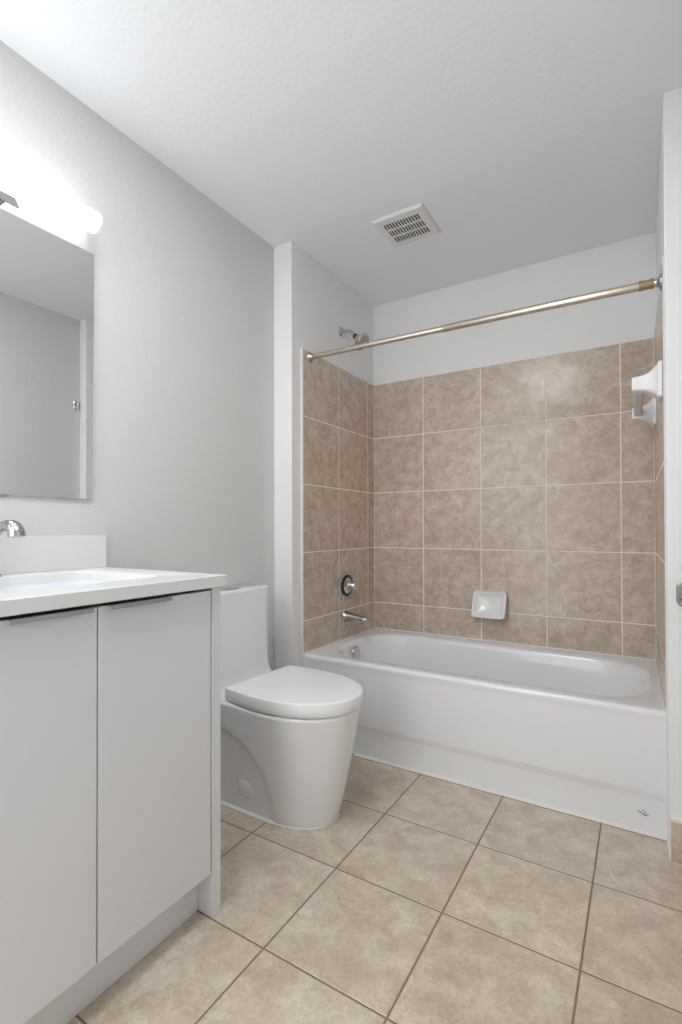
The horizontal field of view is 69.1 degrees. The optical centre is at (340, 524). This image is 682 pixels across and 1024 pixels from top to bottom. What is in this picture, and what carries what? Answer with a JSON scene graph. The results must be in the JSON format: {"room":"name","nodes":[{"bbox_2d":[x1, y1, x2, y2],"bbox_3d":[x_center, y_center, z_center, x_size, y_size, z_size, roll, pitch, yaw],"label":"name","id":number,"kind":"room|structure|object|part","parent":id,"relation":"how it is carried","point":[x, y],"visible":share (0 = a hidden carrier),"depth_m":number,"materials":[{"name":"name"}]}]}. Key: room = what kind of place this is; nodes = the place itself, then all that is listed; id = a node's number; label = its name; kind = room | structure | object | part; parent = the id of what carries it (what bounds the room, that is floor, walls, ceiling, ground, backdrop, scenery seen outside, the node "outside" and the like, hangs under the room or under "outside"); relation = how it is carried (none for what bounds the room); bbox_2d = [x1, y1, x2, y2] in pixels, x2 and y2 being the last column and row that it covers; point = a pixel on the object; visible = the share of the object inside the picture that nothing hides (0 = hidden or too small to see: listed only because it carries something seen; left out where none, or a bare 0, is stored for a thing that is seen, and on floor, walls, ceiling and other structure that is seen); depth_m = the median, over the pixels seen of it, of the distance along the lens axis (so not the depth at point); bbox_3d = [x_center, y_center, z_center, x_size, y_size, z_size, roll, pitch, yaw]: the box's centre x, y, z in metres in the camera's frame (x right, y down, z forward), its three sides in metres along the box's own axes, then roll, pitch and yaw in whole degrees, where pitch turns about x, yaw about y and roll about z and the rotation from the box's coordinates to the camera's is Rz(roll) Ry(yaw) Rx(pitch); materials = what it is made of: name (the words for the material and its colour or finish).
{"room":"bathroom","nodes":[
{"label":"bathroom","id":0,"kind":"room"},
{"bbox_2d":[0,40,273,670],"bbox_3d":[-0.732,-0.152,1.869,0.100,2.434,3.060,0,-1,31],"label":"wall","id":1,"kind":"structure","parent":0,"point":[183,427],"depth_m":1.86,"materials":[{"name":"white paint"}]},
{"bbox_2d":[0,208,93,498],"bbox_3d":[-0.986,-0.486,1.350,0.006,0.806,0.656,0,-1,32],"label":"wall mirror","id":2,"kind":"object","parent":1,"relation":"attached to","point":[47,280],"visible":1,"depth_m":1.49,"materials":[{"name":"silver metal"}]},
{"bbox_2d":[0,156,102,233],"bbox_3d":[-0.952,-0.941,1.327,0.100,0.159,0.618,0,-1,31],"label":"vanity light","id":3,"kind":"object","parent":1,"relation":"attached to","point":[13,177],"visible":1,"depth_m":1.42,"materials":[{"name":"silver metal"}]},
{"bbox_2d":[0,535,106,574],"bbox_3d":[-0.973,0.087,1.355,0.020,0.108,0.706,0,-1,31],"label":"backsplash","id":4,"kind":"structure","parent":1,"relation":"attached to","point":[38,553],"depth_m":1.50,"materials":[{"name":"white stone"}]},
{"bbox_2d":[274,241,372,669],"bbox_3d":[-0.064,-0.146,2.762,0.110,2.434,0.840,0,-1,31],"label":"wall","id":5,"kind":"structure","parent":0,"point":[311,304],"depth_m":2.42,"materials":[{"name":"white paint"}]},
{"bbox_2d":[301,348,302,656],"bbox_3d":[-0.192,-0.110,2.437,0.010,1.518,0.008,0,-1,31],"label":"trim","id":6,"kind":"structure","parent":5,"relation":"attached to","point":[301,348],"depth_m":2.43,"materials":[{"name":"white"}]},
{"bbox_2d":[303,348,373,652],"bbox_3d":[0.006,-0.113,2.760,0.008,1.506,0.750,0,-1,31],"label":"wall tile","id":7,"kind":"structure","parent":5,"relation":"attached to","point":[338,405],"depth_m":2.68,"materials":[{"name":"beige tile"}]},
{"bbox_2d":[338,570,361,602],"bbox_3d":[0.064,0.348,2.753,0.091,0.178,0.168,0,-1,31],"label":"shower valve","id":8,"kind":"object","parent":7,"relation":"attached to","point":[346,585],"visible":1,"depth_m":2.74,"materials":[{"name":"silver metal"}]},
{"bbox_3d":[0.090,0.383,2.748,0.052,0.108,0.030,0,0,4],"label":"lever","id":9,"kind":"part","parent":8,"relation":"part of","materials":[{"name":"silver metal"}]},
{"bbox_2d":[342,610,368,624],"bbox_3d":[0.086,0.516,2.733,0.148,0.069,0.066,0,-1,31],"label":"tub spout","id":10,"kind":"object","parent":7,"relation":"attached to","point":[347,616],"visible":1,"depth_m":2.72,"materials":[{"name":"silver metal"}]},
{"bbox_2d":[307,273,661,362],"bbox_3d":[0.470,-0.833,2.095,1.487,0.075,0.056,0,-1,33],"label":"shower curtain rod","id":11,"kind":"object","parent":7,"relation":"attached to","point":[639,286],"visible":1,"depth_m":1.96,"materials":[{"name":"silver metal"}]},
{"bbox_3d":[0.153,-0.837,2.297,0.714,0.036,0.026,0,-1,33],"label":"rod","id":12,"kind":"part","parent":11,"relation":"part of","materials":[{"name":"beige metal"}]},
{"bbox_3d":[0.739,-0.832,1.922,0.728,0.040,0.030,0,-1,33],"label":"rod","id":13,"kind":"part","parent":11,"relation":"part of","materials":[{"name":"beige metal"}]},
{"bbox_2d":[339,327,369,350],"bbox_3d":[0.075,-1.030,2.733,0.170,0.150,0.104,0,-1,31],"label":"shower","id":14,"kind":"object","parent":5,"relation":"attached to","point":[364,337],"visible":0.84,"depth_m":2.71,"materials":[{"name":"silver metal"}]},
{"bbox_3d":[0.045,-1.057,2.752,0.091,0.056,0.019,0,-1,31],"label":"arm","id":15,"kind":"part","parent":14,"relation":"part of","materials":[{"name":"silver metal"}]},
{"bbox_2d":[0,0,681,306],"bbox_3d":[0.051,-1.414,1.459,1.880,0.080,3.160,0,-1,31],"label":"ceiling","id":16,"kind":"structure","parent":0,"point":[528,132],"depth_m":1.64,"materials":[{"name":"white paint"}]},
{"bbox_2d":[372,202,440,247],"bbox_3d":[0.302,-1.398,2.272,0.239,0.089,0.237,0,-1,31],"label":"ceiling vent","id":17,"kind":"object","parent":16,"relation":"in","point":[413,223],"visible":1,"depth_m":2.26,"materials":[{"name":"white plastic"}]},
{"bbox_2d":[67,753,681,1023],"bbox_3d":[0.057,1.090,1.438,1.880,0.060,3.160,0,-1,31],"label":"floor","id":18,"kind":"structure","parent":0,"point":[427,899],"depth_m":1.30,"materials":[{"name":"beige tile"}]},
{"bbox_2d":[0,587,220,1023],"bbox_3d":[-0.738,0.615,1.206,0.568,0.890,0.691,0,-1,31],"label":"vanity cabinet","id":19,"kind":"object","parent":18,"relation":"on","point":[110,713],"visible":0.89,"depth_m":1.07,"materials":[{"name":"grey wood"}]},
{"bbox_3d":[-0.572,0.179,0.975,0.038,0.010,0.160,0,-1,31],"label":"handle","id":20,"kind":"part","parent":19,"relation":"part of","materials":[{"name":"silver metal"}]},
{"bbox_3d":[-0.609,0.557,0.929,0.019,0.760,0.310,0,-1,31],"label":"door","id":21,"kind":"part","parent":19,"relation":"part of","materials":[{"name":"white laminate"}]},
{"bbox_2d":[0,567,226,619],"bbox_3d":[-0.739,0.223,1.212,0.567,0.166,0.708,0,-1,31],"label":"countertop","id":22,"kind":"structure","parent":19,"relation":"on","point":[33,592],"depth_m":1.20,"materials":[{"name":"white stone"}]},
{"bbox_2d":[0,494,25,576],"bbox_3d":[-0.881,0.031,1.289,0.185,0.219,0.054,0,-1,31],"label":"faucet","id":23,"kind":"object","parent":22,"relation":"on","point":[14,529],"visible":1,"depth_m":1.25,"materials":[{"name":"silver metal"}]},
{"bbox_3d":[-0.911,-0.051,1.307,0.093,0.054,0.030,0,-1,31],"label":"lever","id":24,"kind":"part","parent":23,"relation":"part of","materials":[{"name":"silver metal"}]},
{"bbox_3d":[-0.870,0.018,1.282,0.158,0.058,0.041,0,-1,31],"label":"spout","id":25,"kind":"part","parent":23,"relation":"part of","materials":[{"name":"silver metal"}]},
{"bbox_3d":[-0.467,0.180,1.145,0.038,0.010,0.160,0,-1,31],"label":"handle","id":26,"kind":"part","parent":19,"relation":"part of","materials":[{"name":"silver metal"}]},
{"bbox_3d":[-0.443,0.559,1.202,0.019,0.760,0.323,0,-1,31],"label":"door","id":27,"kind":"part","parent":19,"relation":"part of","materials":[{"name":"white laminate"}]},
{"bbox_3d":[-0.574,0.617,1.493,0.550,0.890,0.030,0,-1,31],"label":"panel","id":28,"kind":"part","parent":19,"relation":"part of","materials":[{"name":"white laminate"}]},
{"bbox_2d":[220,584,362,829],"bbox_3d":[-0.234,0.663,1.903,0.696,0.802,0.411,0,-1,31],"label":"toilet","id":29,"kind":"object","parent":18,"relation":"on","point":[288,733],"visible":0.82,"depth_m":1.74,"materials":[{"name":"white ceramic"}]},
{"bbox_3d":[-0.467,0.278,2.064,0.136,0.018,0.382,0,-1,31],"label":"tank lid","id":30,"kind":"part","parent":29,"relation":"part of","materials":[{"name":"white ceramic"}]},
{"bbox_3d":[-0.443,0.469,2.048,0.191,0.362,0.382,0,-1,31],"label":"tank","id":31,"kind":"part","parent":29,"relation":"part of","materials":[{"name":"white ceramic"}]},
{"bbox_3d":[-0.239,0.856,1.897,0.683,0.416,0.392,0,-1,31],"label":"bowl","id":32,"kind":"part","parent":29,"relation":"part of","materials":[{"name":"white ceramic"}]},
{"bbox_3d":[-0.139,0.619,1.835,0.463,0.049,0.396,0,-1,31],"label":"lid","id":33,"kind":"part","parent":29,"relation":"part of","materials":[{"name":"white plastic"}]},
{"bbox_2d":[303,628,666,839],"bbox_3d":[0.649,0.851,2.368,1.506,0.430,0.756,0,-1,31],"label":"bathtub","id":34,"kind":"object","parent":18,"relation":"on","point":[581,734],"visible":0.83,"depth_m":2.01,"materials":[{"name":"white ceramic"}]},
{"bbox_3d":[0.083,0.695,2.678,0.022,0.072,0.072,0,-1,31],"label":"overflow plate","id":35,"kind":"part","parent":34,"relation":"part of","materials":[{"name":"silver metal"}]},
{"bbox_2d":[372,232,656,641],"bbox_3d":[0.850,-0.148,2.755,1.880,2.434,0.100,0,-1,31],"label":"wall","id":36,"kind":"structure","parent":0,"point":[628,317],"depth_m":2.63,"materials":[{"name":"white paint"}]},
{"bbox_2d":[303,617,665,711],"bbox_3d":[0.645,0.597,2.364,1.488,0.091,0.752,0,-1,31],"label":"trim","id":37,"kind":"structure","parent":36,"relation":"attached to","point":[374,617],"depth_m":2.56,"materials":[{"name":"white plastic"}]},
{"bbox_2d":[374,337,655,658],"bbox_3d":[0.837,-0.116,2.697,1.476,1.506,0.008,0,-1,31],"label":"wall tile","id":38,"kind":"structure","parent":36,"relation":"attached to","point":[532,480],"depth_m":2.61,"materials":[{"name":"beige tile"}]},
{"bbox_2d":[471,590,506,619],"bbox_3d":[0.797,0.433,2.667,0.180,0.140,0.078,0,-1,31],"label":"soap dish","id":39,"kind":"object","parent":38,"relation":"attached to","point":[487,604],"visible":1,"depth_m":2.67,"materials":[{"name":"white ceramic"}]},
{"bbox_2d":[656,87,681,858],"bbox_3d":[1.284,-0.156,1.923,0.074,2.434,0.868,0,-1,31],"label":"wall","id":40,"kind":"structure","parent":0,"point":[669,201],"depth_m":1.56,"materials":[{"name":"white paint"}]},
{"bbox_2d":[654,268,665,710],"bbox_3d":[1.265,-0.123,1.968,0.008,1.506,0.792,0,-1,31],"label":"wall tile","id":41,"kind":"structure","parent":40,"relation":"attached to","point":[658,336],"depth_m":1.88,"materials":[{"name":"beige tile"}]},
{"bbox_2d":[632,360,661,427],"bbox_3d":[1.206,-0.491,1.966,0.097,0.124,0.624,0,-1,31],"label":"towel bar","id":42,"kind":"object","parent":41,"relation":"attached to","point":[650,383],"visible":0.99,"depth_m":1.74,"materials":[{"name":"white ceramic"}]},
{"bbox_3d":[1.339,-0.490,2.190,0.090,0.124,0.104,0,-1,31],"label":"post","id":43,"kind":"part","parent":42,"relation":"part of","materials":[{"name":"white ceramic"}]},
{"bbox_3d":[1.074,-0.493,1.742,0.090,0.124,0.104,0,-1,31],"label":"post","id":44,"kind":"part","parent":42,"relation":"part of","materials":[{"name":"white ceramic"}]},
{"bbox_2d":[662,257,667,849],"bbox_3d":[1.062,0.090,1.621,0.005,1.938,0.008,0,-1,31],"label":"trim","id":45,"kind":"structure","parent":40,"relation":"attached to","point":[662,257],"depth_m":1.62,"materials":[{"name":"white"}]},
{"bbox_2d":[670,817,681,865],"bbox_3d":[1.061,0.990,1.538,0.068,0.138,0.009,0,-1,31],"label":"baseboard","id":46,"kind":"structure","parent":40,"relation":"attached to","point":[675,824],"depth_m":1.54,"materials":[{"name":"beige tile"}]},
{"bbox_3d":[0.787,-0.163,0.942,0.100,2.434,3.060,0,-1,31],"label":"wall","id":47,"kind":"structure","parent":0,"visible":0},
{"bbox_2d":[676,582,681,606],"bbox_3d":[0.995,0.209,1.423,0.050,0.072,0.153,0,-1,31],"label":"paper holder","id":48,"kind":"object","parent":47,"relation":"attached to","point":[679,585],"visible":1,"depth_m":1.47,"materials":[{"name":"silver metal"}]}
]}

